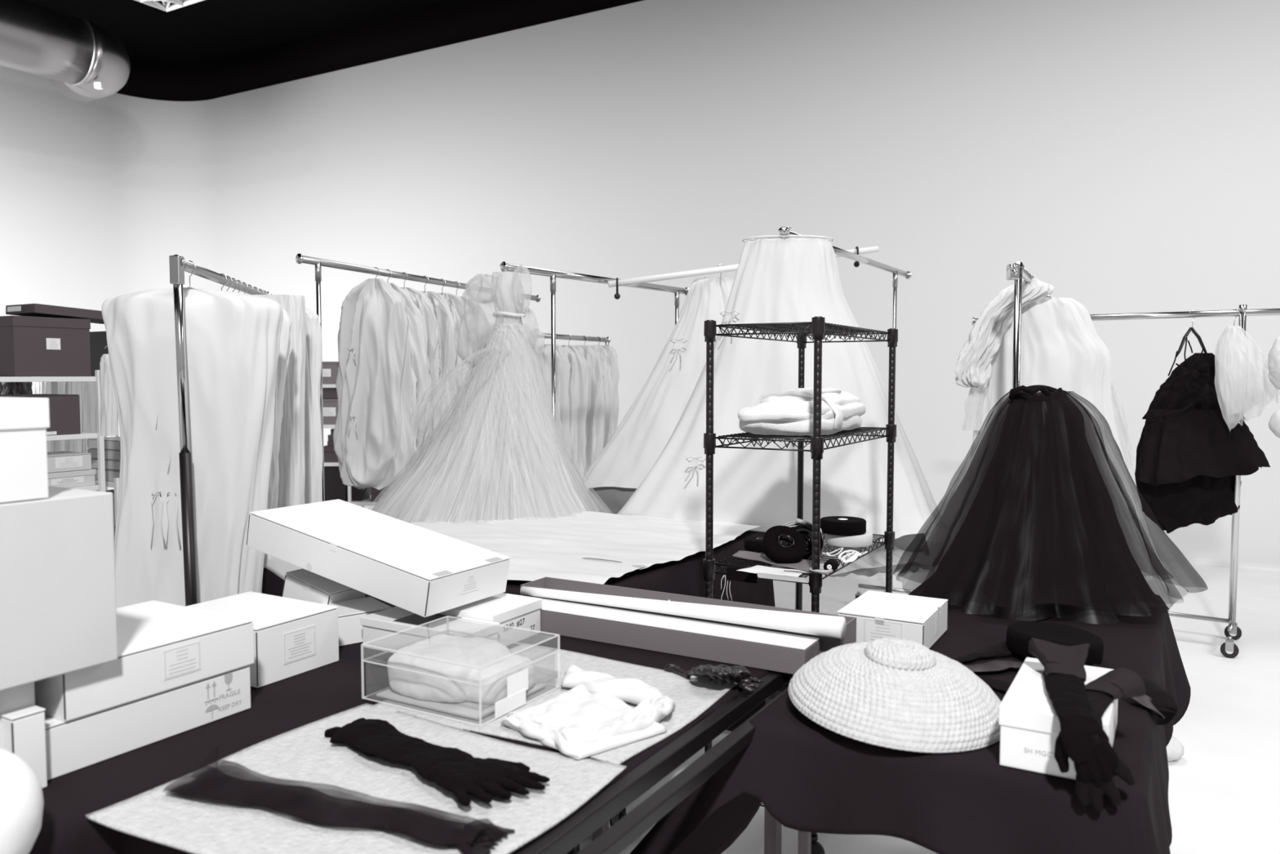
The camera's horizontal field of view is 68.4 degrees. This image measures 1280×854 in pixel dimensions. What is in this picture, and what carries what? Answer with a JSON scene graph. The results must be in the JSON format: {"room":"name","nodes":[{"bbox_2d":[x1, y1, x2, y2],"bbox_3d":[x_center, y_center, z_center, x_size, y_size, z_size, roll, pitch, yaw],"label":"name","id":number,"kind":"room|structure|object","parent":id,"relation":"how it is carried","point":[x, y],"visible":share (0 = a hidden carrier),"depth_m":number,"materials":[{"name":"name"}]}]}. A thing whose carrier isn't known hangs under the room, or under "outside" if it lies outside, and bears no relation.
{"room":"costume storage room","nodes":[
{"label":"costume storage room","id":0,"kind":"room"},
{"bbox_2d":[99,345,118,435],"bbox_3d":[-2.817,-0.193,4.997,0.108,0.480,0.055,0,3,0],"label":"cover","id":1,"kind":"object","parent":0,"point":[108,415],"visible":0.66,"depth_m":4.98,"materials":[{"name":"white"}]},
{"bbox_2d":[26,0,447,63],"bbox_3d":[-0.878,-5.424,4.489,27.744,0.001,23.755,0,3,0],"label":"ceiling","id":2,"kind":"structure","parent":0,"point":[206,31],"depth_m":13.73,"materials":[{"name":"black paint"}]},
{"bbox_2d":[134,0,204,12],"bbox_3d":[-3.872,-3.742,7.166,1.713,0.284,1.713,2,4,30],"label":"lighting truss","id":3,"kind":"object","parent":2,"relation":"hanging from","point":[178,4],"visible":1,"depth_m":8.16,"materials":[{"name":"white metal"}]},
{"bbox_2d":[0,0,1279,571],"bbox_3d":[-2.029,-1.950,8.836,28.139,6.175,14.153,0,3,0],"label":"wall","id":4,"kind":"structure","parent":0,"point":[1126,153],"depth_m":10.86,"materials":[{"name":"white paint"}]},
{"bbox_2d":[0,0,130,102],"bbox_3d":[-8.973,-4.042,6.440,1.052,0.802,11.564,2,4,28],"label":"ventilation duct","id":5,"kind":"object","parent":4,"relation":"attached to","point":[84,61],"visible":1,"depth_m":10.40,"materials":[{"name":"silver metal"}]},
{"bbox_2d":[115,0,644,101],"bbox_3d":[-2.032,-5.356,8.907,28.160,0.620,13.667,0,3,0],"label":"trim","id":6,"kind":"structure","parent":4,"relation":"attached to","point":[449,22],"depth_m":13.95,"materials":[{"name":"black"}]},
{"bbox_2d":[581,263,733,514],"bbox_3d":[0.363,-0.208,5.613,1.488,1.503,0.597,0,3,2],"label":"skirt cover","id":7,"kind":"object","parent":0,"point":[645,430],"visible":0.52,"depth_m":5.50,"materials":[{"name":"white fabric"}]},
{"bbox_2d":[107,486,1279,853],"bbox_3d":[-1.841,1.438,2.994,29.471,0.001,26.946,0,3,0],"label":"floor","id":8,"kind":"structure","parent":0,"point":[1224,790],"depth_m":4.12,"materials":[{"name":"paint"}]},
{"bbox_2d":[0,369,105,491],"bbox_3d":[-3.647,0.514,4.959,0.486,1.630,1.406,2,4,30],"label":"shelving unit","id":9,"kind":"object","parent":8,"relation":"on","point":[54,380],"visible":0.27,"depth_m":5.39,"materials":[{"name":"white metal"}]},
{"bbox_2d":[0,393,80,435],"bbox_3d":[-3.500,-0.061,5.131,0.373,0.222,0.682,2,4,30],"label":"box","id":10,"kind":"object","parent":9,"relation":"on","point":[64,409],"visible":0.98,"depth_m":5.25,"materials":[{"name":"grey"}]},
{"bbox_2d":[0,315,91,376],"bbox_3d":[-3.407,-0.447,5.302,0.388,0.325,0.413,2,4,30],"label":"box","id":11,"kind":"object","parent":9,"relation":"on","point":[30,346],"visible":1,"depth_m":5.16,"materials":[{"name":"grey"}]},
{"bbox_2d":[5,303,104,324],"bbox_3d":[-3.276,-0.648,5.419,0.300,0.078,0.557,2,4,30],"label":"box","id":12,"kind":"object","parent":11,"relation":"on","point":[27,309],"visible":0.69,"depth_m":5.24,"materials":[{"name":"grey"}]},
{"bbox_2d":[47,468,96,487],"bbox_3d":[-3.346,0.292,5.368,0.308,0.090,0.318,2,4,30],"label":"box","id":13,"kind":"object","parent":9,"relation":"on","point":[73,478],"visible":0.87,"depth_m":5.32,"materials":[{"name":"grey"}]},
{"bbox_2d":[47,451,91,472],"bbox_3d":[-3.333,0.198,5.367,0.283,0.092,0.252,2,4,30],"label":"box","id":14,"kind":"object","parent":13,"relation":"on","point":[57,461],"visible":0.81,"depth_m":5.31,"materials":[{"name":"grey"}]},
{"bbox_2d":[89,331,108,376],"bbox_3d":[-3.096,-0.449,5.842,0.388,0.270,0.458,2,4,30],"label":"box","id":15,"kind":"object","parent":9,"relation":"on","point":[98,340],"visible":0.03,"depth_m":5.68,"materials":[{"name":"black"}]},
{"bbox_2d":[168,254,271,606],"bbox_3d":[-1.708,0.373,4.005,0.478,2.016,1.523,-1,3,-11],"label":"rail","id":16,"kind":"object","parent":8,"relation":"on","point":[177,263],"visible":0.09,"depth_m":3.28,"materials":[{"name":"grey"}]},
{"bbox_2d":[101,260,283,608],"bbox_3d":[-1.655,0.191,3.470,0.685,1.586,0.272,0,3,0],"label":"bag","id":17,"kind":"object","parent":16,"relation":"hanging from","point":[233,339],"visible":0.8,"depth_m":3.38,"materials":[{"name":"white"}]},
{"bbox_2d":[220,273,292,571],"bbox_3d":[-1.690,0.075,3.855,0.553,1.397,0.194,0,3,2],"label":"bag","id":18,"kind":"object","parent":16,"relation":"hanging from","point":[285,350],"visible":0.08,"depth_m":3.82,"materials":[{"name":"white"}]},
{"bbox_2d":[242,282,306,507],"bbox_3d":[-1.657,0.051,4.231,0.318,1.390,0.124,0,3,0],"label":"bag","id":19,"kind":"object","parent":16,"relation":"hanging from","point":[291,460],"visible":0.37,"depth_m":4.18,"materials":[{"name":"white"}]},
{"bbox_2d":[263,290,322,503],"bbox_3d":[-1.736,0.034,4.629,0.363,1.400,0.118,0,3,0],"label":"bag","id":20,"kind":"object","parent":16,"relation":"hanging from","point":[313,351],"visible":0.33,"depth_m":4.59,"materials":[{"name":"white"}]},
{"bbox_2d":[322,383,382,507],"bbox_3d":[-2.540,0.390,8.133,0.742,1.530,0.402,0,3,0],"label":"shelving unit","id":21,"kind":"object","parent":8,"relation":"on","point":[367,502],"visible":0.06,"depth_m":7.94,"materials":[{"name":"white metal"}]},
{"bbox_2d":[323,398,337,424],"bbox_3d":[-2.642,-0.136,8.085,0.310,0.214,0.308,0,3,0],"label":"box","id":22,"kind":"object","parent":21,"relation":"on","point":[330,405],"visible":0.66,"depth_m":7.93,"materials":[{"name":"grey"}]},
{"bbox_2d":[322,361,338,383],"bbox_3d":[-2.678,-0.464,8.067,0.282,0.189,0.308,0,3,0],"label":"box","id":23,"kind":"object","parent":21,"relation":"on","point":[330,369],"visible":0.44,"depth_m":7.92,"materials":[{"name":"grey"}]},
{"bbox_2d":[324,466,351,501],"bbox_3d":[-2.671,0.466,8.118,0.359,0.317,0.300,0,3,0],"label":"box","id":24,"kind":"object","parent":21,"relation":"on","point":[335,489],"visible":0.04,"depth_m":7.97,"materials":[{"name":"black"}]},
{"bbox_2d":[295,253,540,501],"bbox_3d":[-1.264,0.155,6.028,0.476,2.230,2.407,1,3,25],"label":"rail","id":25,"kind":"object","parent":8,"relation":"on","point":[318,263],"visible":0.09,"depth_m":5.23,"materials":[{"name":"grey"}]},
{"bbox_2d":[333,266,419,490],"bbox_3d":[-1.535,-0.276,5.467,0.499,1.285,0.200,0,3,-6],"label":"bag","id":26,"kind":"object","parent":25,"relation":"hanging from","point":[375,430],"visible":0.97,"depth_m":5.42,"materials":[{"name":"white"}]},
{"bbox_2d":[386,269,433,457],"bbox_3d":[-1.449,-0.331,5.564,0.456,1.185,0.170,0,3,0],"label":"bag","id":27,"kind":"object","parent":25,"relation":"hanging from","point":[417,328],"visible":0.27,"depth_m":5.52,"materials":[{"name":"white"}]},
{"bbox_2d":[400,271,440,448],"bbox_3d":[-1.389,-0.347,5.693,0.368,1.163,0.159,0,3,3],"label":"bag","id":28,"kind":"object","parent":25,"relation":"hanging from","point":[423,303],"visible":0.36,"depth_m":5.67,"materials":[{"name":"white"}]},
{"bbox_2d":[421,275,458,430],"bbox_3d":[-1.310,-0.347,5.875,0.349,1.176,0.168,0,3,0],"label":"bag","id":29,"kind":"object","parent":25,"relation":"hanging from","point":[448,339],"visible":0.31,"depth_m":5.84,"materials":[{"name":"white"}]},
{"bbox_2d":[437,279,474,403],"bbox_3d":[-1.229,-0.348,6.035,0.338,1.190,0.156,0,3,0],"label":"bag","id":30,"kind":"object","parent":25,"relation":"hanging from","point":[464,372],"visible":0.3,"depth_m":5.99,"materials":[{"name":"white"}]},
{"bbox_2d":[456,281,488,368],"bbox_3d":[-1.157,-0.438,6.174,0.372,1.021,0.166,0,3,0],"label":"bag","id":31,"kind":"object","parent":25,"relation":"hanging from","point":[477,316],"visible":0.22,"depth_m":6.12,"materials":[{"name":"white"}]},
{"bbox_2d":[170,670,789,853],"bbox_3d":[-0.258,1.052,1.843,0.770,0.897,1.830,2,4,30],"label":"work table","id":32,"kind":"object","parent":8,"relation":"on","point":[593,816],"visible":0.09,"depth_m":1.67,"materials":[{"name":"black metal"}]},
{"bbox_2d":[118,632,793,853],"bbox_3d":[-0.208,0.741,2.037,0.701,0.309,1.558,2,4,30],"label":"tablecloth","id":33,"kind":"object","parent":32,"relation":"on","point":[128,844],"visible":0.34,"depth_m":2.26,"materials":[{"name":"black fabric"}]},
{"bbox_2d":[85,702,626,853],"bbox_3d":[-0.449,0.610,1.583,0.671,0.006,0.590,2,4,30],"label":"sheet","id":34,"kind":"object","parent":33,"relation":"on","point":[303,754],"visible":0.65,"depth_m":1.54,"materials":[{"name":"paper"}]},
{"bbox_2d":[164,744,515,853],"bbox_3d":[-0.491,0.592,1.507,0.620,0.050,0.133,1,3,21],"label":"glove","id":35,"kind":"object","parent":34,"relation":"on","point":[428,824],"visible":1,"depth_m":1.47,"materials":[{"name":"black"}]},
{"bbox_2d":[324,717,550,799],"bbox_3d":[-0.378,0.589,1.691,0.519,0.036,0.121,2,4,33],"label":"glove","id":36,"kind":"object","parent":34,"relation":"on","point":[519,773],"visible":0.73,"depth_m":1.65,"materials":[{"name":"black"}]},
{"bbox_2d":[332,720,517,806],"bbox_3d":[-0.389,0.582,1.667,0.461,0.029,0.114,3,4,43],"label":"glove","id":37,"kind":"object","parent":36,"relation":"on","point":[462,780],"visible":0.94,"depth_m":1.60,"materials":[{"name":"black"}]},
{"bbox_2d":[371,643,737,764],"bbox_3d":[-0.171,0.584,2.059,0.636,0.006,0.545,2,4,30],"label":"sheet","id":38,"kind":"object","parent":33,"relation":"on","point":[692,696],"visible":0.41,"depth_m":2.04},
{"bbox_2d":[360,615,559,726],"bbox_3d":[-0.387,0.521,2.055,0.327,0.119,0.274,2,4,30],"label":"clear box","id":39,"kind":"object","parent":38,"relation":"on","point":[517,683],"visible":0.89,"depth_m":1.97,"materials":[{"name":"plastic"}]},
{"bbox_2d":[386,634,535,704],"bbox_3d":[-0.389,0.531,2.059,0.289,0.103,0.228,2,4,30],"label":"folded garment","id":40,"kind":"object","parent":39,"relation":"in","point":[476,651],"visible":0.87,"depth_m":1.99,"materials":[{"name":"white"}]},
{"bbox_2d":[376,681,546,719],"bbox_3d":[-0.388,0.575,2.058,0.280,0.004,0.236,2,4,30],"label":"board","id":41,"kind":"object","parent":39,"relation":"in","point":[466,708],"visible":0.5,"depth_m":1.96,"materials":[{"name":"grey"}]},
{"bbox_2d":[500,664,675,759],"bbox_3d":[-0.123,0.570,1.925,0.391,0.037,0.355,2,4,38],"label":"white undergarment","id":42,"kind":"object","parent":38,"relation":"on","point":[593,717],"visible":1,"depth_m":1.87,"materials":[{"name":"white"}]},
{"bbox_2d":[663,663,763,693],"bbox_3d":[0.146,0.550,2.128,0.247,0.066,0.147,2,4,35],"label":"gloves","id":43,"kind":"object","parent":38,"relation":"on","point":[722,673],"visible":1,"depth_m":2.08,"materials":[{"name":"black"}]},
{"bbox_2d":[533,596,819,674],"bbox_3d":[0.038,0.532,2.443,0.855,0.065,0.103,2,4,30],"label":"box","id":44,"kind":"object","parent":33,"relation":"on","point":[778,651],"visible":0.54,"depth_m":2.36,"materials":[{"name":"grey"}]},
{"bbox_2d":[520,577,856,653],"bbox_3d":[0.099,0.514,2.563,0.960,0.088,0.127,2,4,30],"label":"box","id":45,"kind":"object","parent":33,"relation":"on","point":[826,643],"visible":0.25,"depth_m":2.60,"materials":[{"name":"grey"}]},
{"bbox_2d":[520,586,846,639],"bbox_3d":[0.068,0.466,2.463,0.949,0.059,0.052,2,4,30],"label":"paper roll","id":46,"kind":"object","parent":45,"relation":"on","point":[831,626],"visible":1,"depth_m":2.37,"materials":[{"name":"white"}]},
{"bbox_2d":[537,333,610,346],"bbox_3d":[-0.567,0.219,7.559,0.476,1.933,1.082,2,4,36],"label":"rail","id":47,"kind":"object","parent":8,"relation":"on","point":[606,340],"visible":0.03,"depth_m":7.58,"materials":[{"name":"grey"}]},
{"bbox_2d":[535,344,572,459],"bbox_3d":[-0.714,-0.152,7.384,0.358,1.158,0.162,0,3,0],"label":"bag","id":48,"kind":"object","parent":47,"relation":"hanging from","point":[543,352],"visible":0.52,"depth_m":7.34,"materials":[{"name":"white"}]},
{"bbox_2d":[561,334,589,478],"bbox_3d":[-0.577,-0.151,7.531,0.342,1.174,0.170,0,3,-5],"label":"bag","id":49,"kind":"object","parent":47,"relation":"hanging from","point":[580,371],"visible":0.45,"depth_m":7.49,"materials":[{"name":"white"}]},
{"bbox_2d":[573,335,604,474],"bbox_3d":[-0.462,-0.150,7.703,0.351,1.190,0.175,0,3,0],"label":"bag","id":50,"kind":"object","parent":47,"relation":"hanging from","point":[595,417],"visible":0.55,"depth_m":7.66,"materials":[{"name":"white"}]},
{"bbox_2d":[592,336,619,448],"bbox_3d":[-0.337,-0.195,7.851,0.332,1.113,0.167,0,3,0],"label":"bag","id":51,"kind":"object","parent":47,"relation":"hanging from","point":[608,357],"visible":0.41,"depth_m":7.80,"materials":[{"name":"white"}]},
{"bbox_2d":[500,261,688,423],"bbox_3d":[-0.189,0.211,5.520,0.476,2.174,1.726,2,4,35],"label":"rail","id":52,"kind":"object","parent":8,"relation":"on","point":[552,273],"visible":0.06,"depth_m":5.09,"materials":[{"name":"silver metal"}]},
{"bbox_2d":[371,262,599,523],"bbox_3d":[-0.788,-0.182,4.801,1.245,1.304,1.127,-1,3,-15],"label":"gown","id":53,"kind":"object","parent":52,"relation":"hanging from","point":[500,452],"visible":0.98,"depth_m":4.60,"materials":[{"name":"white"}]},
{"bbox_2d":[566,806,626,853],"bbox_3d":[-0.436,0.938,3.935,1.408,0.896,1.440,2,4,30],"label":"work table","id":54,"kind":"object","parent":8,"relation":"on","point":[622,813],"visible":0.09,"depth_m":3.25,"materials":[{"name":"black metal"}]},
{"bbox_2d":[262,529,775,606],"bbox_3d":[-0.452,0.807,3.940,1.598,0.649,1.656,2,4,30],"label":"tablecloth","id":55,"kind":"object","parent":54,"relation":"on","point":[685,576],"visible":0.04,"depth_m":3.60,"materials":[{"name":"black fabric"}]},
{"bbox_2d":[263,511,760,584],"bbox_3d":[-0.425,0.530,3.937,1.498,0.166,1.587,2,4,30],"label":"sheet","id":56,"kind":"object","parent":55,"relation":"on","point":[585,546],"visible":0.56,"depth_m":3.83,"materials":[{"name":"white"}]},
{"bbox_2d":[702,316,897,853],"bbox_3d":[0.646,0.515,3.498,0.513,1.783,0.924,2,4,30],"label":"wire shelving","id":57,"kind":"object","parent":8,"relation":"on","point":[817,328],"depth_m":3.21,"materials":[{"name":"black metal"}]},
{"bbox_2d":[726,566,756,582],"bbox_3d":[0.342,0.498,3.169,0.110,0.044,0.004,2,4,30],"label":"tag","id":58,"kind":"object","parent":57,"relation":"hanging from","point":[732,574],"visible":0.8,"depth_m":3.17,"materials":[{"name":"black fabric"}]},
{"bbox_2d":[736,564,804,577],"bbox_3d":[0.430,0.467,3.063,0.207,0.006,0.114,2,3,26],"label":"paper sheet","id":59,"kind":"object","parent":57,"relation":"on","point":[757,568],"visible":0.99,"depth_m":3.06,"materials":[{"name":"white"}]},
{"bbox_2d":[761,525,806,563],"bbox_3d":[0.490,0.402,3.204,0.152,0.122,0.139,0,3,0],"label":"roll","id":60,"kind":"object","parent":57,"relation":"on","point":[775,536],"visible":0.99,"depth_m":3.18,"materials":[{"name":"black"}]},
{"bbox_2d":[737,386,866,435],"bbox_3d":[0.586,-0.059,3.430,0.368,0.177,0.622,2,4,28],"label":"folded clothes","id":61,"kind":"object","parent":57,"relation":"on","point":[789,411],"visible":0.92,"depth_m":3.23,"materials":[{"name":"white"}]},
{"bbox_2d":[782,522,825,559],"bbox_3d":[0.572,0.414,3.321,0.156,0.148,0.123,1,3,22],"label":"roll","id":62,"kind":"object","parent":57,"relation":"on","point":[806,531],"visible":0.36,"depth_m":3.30,"materials":[{"name":"black"}]},
{"bbox_2d":[825,530,872,547],"bbox_3d":[0.793,0.420,3.579,0.176,0.046,0.176,0,3,0],"label":"roll","id":63,"kind":"object","parent":57,"relation":"on","point":[865,540],"visible":0.66,"depth_m":3.50,"materials":[{"name":"white"}]},
{"bbox_2d":[820,515,866,535],"bbox_3d":[0.768,0.372,3.566,0.172,0.050,0.172,0,3,0],"label":"roll","id":64,"kind":"object","parent":63,"relation":"on","point":[832,525],"visible":0.95,"depth_m":3.50,"materials":[{"name":"black"}]},
{"bbox_2d":[797,830,811,853],"bbox_3d":[0.944,1.017,2.494,0.620,0.896,1.600,2,4,30],"label":"work table","id":65,"kind":"object","parent":8,"relation":"on","point":[804,837],"visible":0.02,"depth_m":1.96,"materials":[{"name":"black metal"}]},
{"bbox_2d":[629,594,1191,853],"bbox_3d":[0.779,0.795,2.434,1.087,0.459,2.098,2,4,31],"label":"tablecloth","id":66,"kind":"object","parent":65,"relation":"on","point":[809,776],"visible":0.47,"depth_m":1.81,"materials":[{"name":"black fabric"}]},
{"bbox_2d":[836,590,947,648],"bbox_3d":[0.678,0.515,2.517,0.223,0.090,0.280,2,4,30],"label":"carton","id":67,"kind":"object","parent":66,"relation":"on","point":[921,620],"visible":0.86,"depth_m":2.43,"materials":[{"name":"grey"}]},
{"bbox_2d":[787,636,1000,753],"bbox_3d":[0.529,0.517,1.948,0.441,0.150,0.440,-1,3,-11],"label":"straw hat","id":68,"kind":"object","parent":66,"relation":"on","point":[896,693],"visible":0.99,"depth_m":1.82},
{"bbox_2d":[894,384,1208,623],"bbox_3d":[1.271,0.214,2.950,0.952,0.692,0.725,0,3,0],"label":"skirt","id":69,"kind":"object","parent":66,"relation":"on","point":[1038,526],"visible":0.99,"depth_m":2.79,"materials":[{"name":"black fabric"}]},
{"bbox_2d":[1005,621,1104,666],"bbox_3d":[1.029,0.539,2.341,0.223,0.074,0.222,0,3,0],"label":"felt hat","id":70,"kind":"object","parent":66,"relation":"on","point":[1019,634],"visible":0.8,"depth_m":2.32,"materials":[{"name":"black"}]},
{"bbox_2d":[998,657,1117,779],"bbox_3d":[0.801,0.546,1.786,0.176,0.108,0.339,2,4,30],"label":"shoe box","id":71,"kind":"object","parent":66,"relation":"on","point":[1028,721],"visible":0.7,"depth_m":1.67,"materials":[{"name":"grey"}]},
{"bbox_2d":[1028,637,1119,785],"bbox_3d":[0.781,0.506,1.717,0.114,0.152,0.361,1,3,18],"label":"glove","id":72,"kind":"object","parent":71,"relation":"on","point":[1064,674],"visible":1,"depth_m":1.59,"materials":[{"name":"black"}]},
{"bbox_2d":[1075,667,1146,812],"bbox_3d":[0.824,0.543,1.667,0.111,0.184,0.282,2,4,32],"label":"glove","id":73,"kind":"object","parent":71,"relation":"on","point":[1119,682],"visible":0.6,"depth_m":1.65,"materials":[{"name":"black fabric"}]},
{"bbox_2d":[952,649,1177,724],"bbox_3d":[0.940,0.590,2.126,0.475,0.090,0.305,3,4,43],"label":"scarf","id":74,"kind":"object","parent":66,"relation":"on","point":[1160,702],"visible":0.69,"depth_m":2.08,"materials":[{"name":"grey fabric"}]},
{"bbox_2d":[773,573,893,614],"bbox_3d":[1.150,1.234,6.331,1.333,0.027,2.484,0,3,9],"label":"cloth","id":75,"kind":"object","parent":8,"relation":"on","point":[837,592],"visible":0.29,"depth_m":6.91,"materials":[{"name":"white"}]},
{"bbox_2d":[777,226,911,609],"bbox_3d":[1.269,0.134,5.590,0.477,2.319,2.280,2,4,31],"label":"rail","id":76,"kind":"object","parent":8,"relation":"on","point":[783,230],"visible":0.15,"depth_m":6.16,"materials":[{"name":"silver metal"}]},
{"bbox_2d":[608,245,879,287],"bbox_3d":[0.625,-0.946,5.542,1.638,0.273,0.036,-1,3,-10],"label":"tube","id":77,"kind":"object","parent":76,"relation":"on","point":[871,249],"visible":0.68,"depth_m":5.47,"materials":[{"name":"white plastic"}]},
{"bbox_2d":[617,226,942,577],"bbox_3d":[0.684,-0.141,4.747,1.747,1.720,1.099,0,3,0],"label":"skirt cover","id":78,"kind":"object","parent":76,"relation":"hanging from","point":[793,278],"visible":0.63,"depth_m":4.51,"materials":[{"name":"white fabric"}]},
{"bbox_2d":[1006,261,1050,388],"bbox_3d":[1.966,0.301,4.753,0.476,2.078,1.753,2,4,27],"label":"rail","id":79,"kind":"object","parent":8,"relation":"on","point":[1016,271],"visible":0.15,"depth_m":3.97,"materials":[{"name":"silver metal"}]},
{"bbox_2d":[955,274,1152,579],"bbox_3d":[1.999,0.004,4.577,1.040,1.458,0.370,0,3,0],"label":"gown","id":80,"kind":"object","parent":79,"relation":"hanging from","point":[1061,346],"visible":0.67,"depth_m":4.45,"materials":[{"name":"white"}]},
{"bbox_2d":[972,304,1279,657],"bbox_3d":[2.989,0.281,5.799,1.870,2.003,0.483,2,4,34],"label":"rail","id":81,"kind":"object","parent":8,"relation":"on","point":[1233,632],"visible":0.51,"depth_m":5.49,"materials":[{"name":"silver metal"}]},
{"bbox_2d":[1134,310,1270,533],"bbox_3d":[3.211,-0.029,5.460,0.765,1.306,0.478,0,3,0],"label":"dress","id":82,"kind":"object","parent":81,"relation":"hanging from","point":[1188,458],"visible":0.87,"depth_m":5.43,"materials":[{"name":"black fabric"}]},
{"bbox_2d":[1214,308,1279,431],"bbox_3d":[3.419,-0.319,5.301,0.285,0.709,0.252,-3,4,-41],"label":"garment","id":83,"kind":"object","parent":81,"relation":"hanging from","point":[1242,382],"visible":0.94,"depth_m":5.27,"materials":[{"name":"white"}]},
{"bbox_2d":[1267,336,1279,389],"bbox_3d":[3.500,-0.404,5.103,0.157,0.413,0.197,3,4,41],"label":"bodice","id":84,"kind":"object","parent":81,"relation":"hanging from","point":[1273,357],"visible":1,"depth_m":5.08,"materials":[{"name":"white"}]},
{"bbox_2d":[1166,735,1184,761],"bbox_3d":[2.162,1.302,4.014,0.228,0.178,0.310,0,3,0],"label":"cloth bag","id":85,"kind":"object","parent":8,"relation":"on","point":[1175,748],"visible":0.18,"depth_m":3.88,"materials":[{"name":"white"}]},
{"bbox_3d":[-5.014,0.247,8.026,0.947,1.827,1.412,0,3,0],"label":"rail","id":86,"kind":"object","parent":8,"relation":"on","visible":0},
{"bbox_2d":[0,382,32,394],"bbox_3d":[-5.009,-0.361,7.397,0.626,0.538,0.294,3,4,42],"label":"bag","id":87,"kind":"object","parent":86,"relation":"hanging from","point":[6,388],"visible":0.12,"depth_m":7.23,"materials":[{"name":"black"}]},
{"bbox_2d":[65,381,82,452],"bbox_3d":[-4.991,0.091,8.230,0.250,1.532,0.126,0,3,-6],"label":"bag","id":88,"kind":"object","parent":86,"relation":"hanging from","point":[71,388],"visible":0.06,"depth_m":8.19,"materials":[{"name":"white"}]},
{"bbox_2d":[81,381,96,453],"bbox_3d":[-4.939,0.094,8.337,0.257,1.550,0.133,0,3,0],"label":"bag","id":89,"kind":"object","parent":86,"relation":"hanging from","point":[88,388],"visible":0.12,"depth_m":8.30,"materials":[{"name":"white"}]},
{"bbox_3d":[-1.030,1.032,2.225,1.708,0.896,2.070,0,3,0],"label":"work table","id":90,"kind":"object","parent":8,"relation":"on","visible":0},
{"bbox_2d":[28,593,396,853],"bbox_3d":[-1.059,0.757,2.203,1.096,0.359,2.084,2,4,30],"label":"tablecloth","id":91,"kind":"object","parent":90,"relation":"on","point":[277,708],"visible":0.12,"depth_m":1.77,"materials":[{"name":"black fabric"}]},
{"bbox_2d":[0,681,35,747],"bbox_3d":[-1.293,0.523,1.531,0.362,0.184,0.407,2,4,30],"label":"carton","id":92,"kind":"object","parent":91,"relation":"on","point":[20,696],"visible":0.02,"depth_m":1.59,"materials":[{"name":"grey"}]},
{"bbox_2d":[0,485,117,690],"bbox_3d":[-1.265,0.273,1.571,0.455,0.302,0.525,2,4,30],"label":"storage box","id":93,"kind":"object","parent":92,"relation":"on","point":[58,614],"visible":0.93,"depth_m":1.60,"materials":[{"name":"grey"}]},
{"bbox_2d":[0,396,49,502],"bbox_3d":[-1.217,0.040,1.497,0.308,0.168,0.376,2,4,30],"label":"storage box","id":94,"kind":"object","parent":93,"relation":"on","point":[24,422],"visible":1,"depth_m":1.55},
{"bbox_2d":[0,747,43,853],"bbox_3d":[-0.972,0.543,1.352,0.196,0.162,0.196,0,3,0],"label":"block","id":95,"kind":"object","parent":91,"relation":"on","point":[21,797],"visible":1,"depth_m":1.34,"materials":[{"name":"white plastic"}]},
{"bbox_2d":[0,704,47,787],"bbox_3d":[-1.096,0.543,1.619,0.177,0.135,0.054,2,4,30],"label":"carton","id":96,"kind":"object","parent":91,"relation":"on","point":[23,734],"visible":0.7,"depth_m":1.57,"materials":[{"name":"grey"}]},
{"bbox_2d":[44,664,250,779],"bbox_3d":[-1.060,0.549,1.877,0.322,0.094,0.417,2,4,30],"label":"carton","id":97,"kind":"object","parent":91,"relation":"on","point":[77,743],"visible":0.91,"depth_m":1.77,"materials":[{"name":"grey"}]},
{"bbox_2d":[34,600,253,721],"bbox_3d":[-1.056,0.454,1.894,0.348,0.092,0.389,2,4,30],"label":"carton","id":98,"kind":"object","parent":97,"relation":"on","point":[162,646],"visible":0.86,"depth_m":1.82,"materials":[{"name":"grey"}]},
{"bbox_2d":[186,591,338,688],"bbox_3d":[-0.937,0.506,2.284,0.328,0.134,0.237,2,4,30],"label":"carton","id":99,"kind":"object","parent":91,"relation":"on","point":[292,637],"visible":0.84,"depth_m":2.23,"materials":[{"name":"grey"}]},
{"bbox_2d":[326,596,391,645],"bbox_3d":[-0.787,0.521,2.514,0.202,0.080,0.152,-2,4,-38],"label":"carton","id":100,"kind":"object","parent":91,"relation":"on","point":[350,611],"visible":0.25,"depth_m":2.46,"materials":[{"name":"grey"}]},
{"bbox_2d":[281,568,365,604],"bbox_3d":[-0.885,0.463,2.644,0.186,0.123,0.142,2,4,28],"label":"carton","id":101,"kind":"object","parent":100,"relation":"on","point":[302,584],"visible":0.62,"depth_m":2.59,"materials":[{"name":"grey"}]},
{"bbox_2d":[360,606,499,653],"bbox_3d":[-0.534,0.527,2.388,0.348,0.081,0.133,2,4,30],"label":"shoe box","id":102,"kind":"object","parent":91,"relation":"on","point":[393,620],"visible":0.65,"depth_m":2.37,"materials":[{"name":"white"}]},
{"bbox_2d":[392,613,462,627],"bbox_3d":[-0.538,0.487,2.388,0.130,0.001,0.110,2,4,30],"label":"picture","id":103,"kind":"object","parent":102,"relation":"on","point":[399,620],"depth_m":2.37},
{"bbox_2d":[440,592,542,645],"bbox_3d":[-0.453,0.512,2.542,0.313,0.094,0.213,2,4,30],"label":"shoe box","id":104,"kind":"object","parent":91,"relation":"on","point":[503,608],"visible":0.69,"depth_m":2.47,"materials":[{"name":"grey"}]},
{"bbox_2d":[246,498,511,617],"bbox_3d":[-0.721,0.341,2.580,0.673,0.212,0.317,2,4,30],"label":"carton","id":105,"kind":"object","parent":104,"relation":"on","point":[424,572],"visible":1,"depth_m":2.48,"materials":[{"name":"grey"}]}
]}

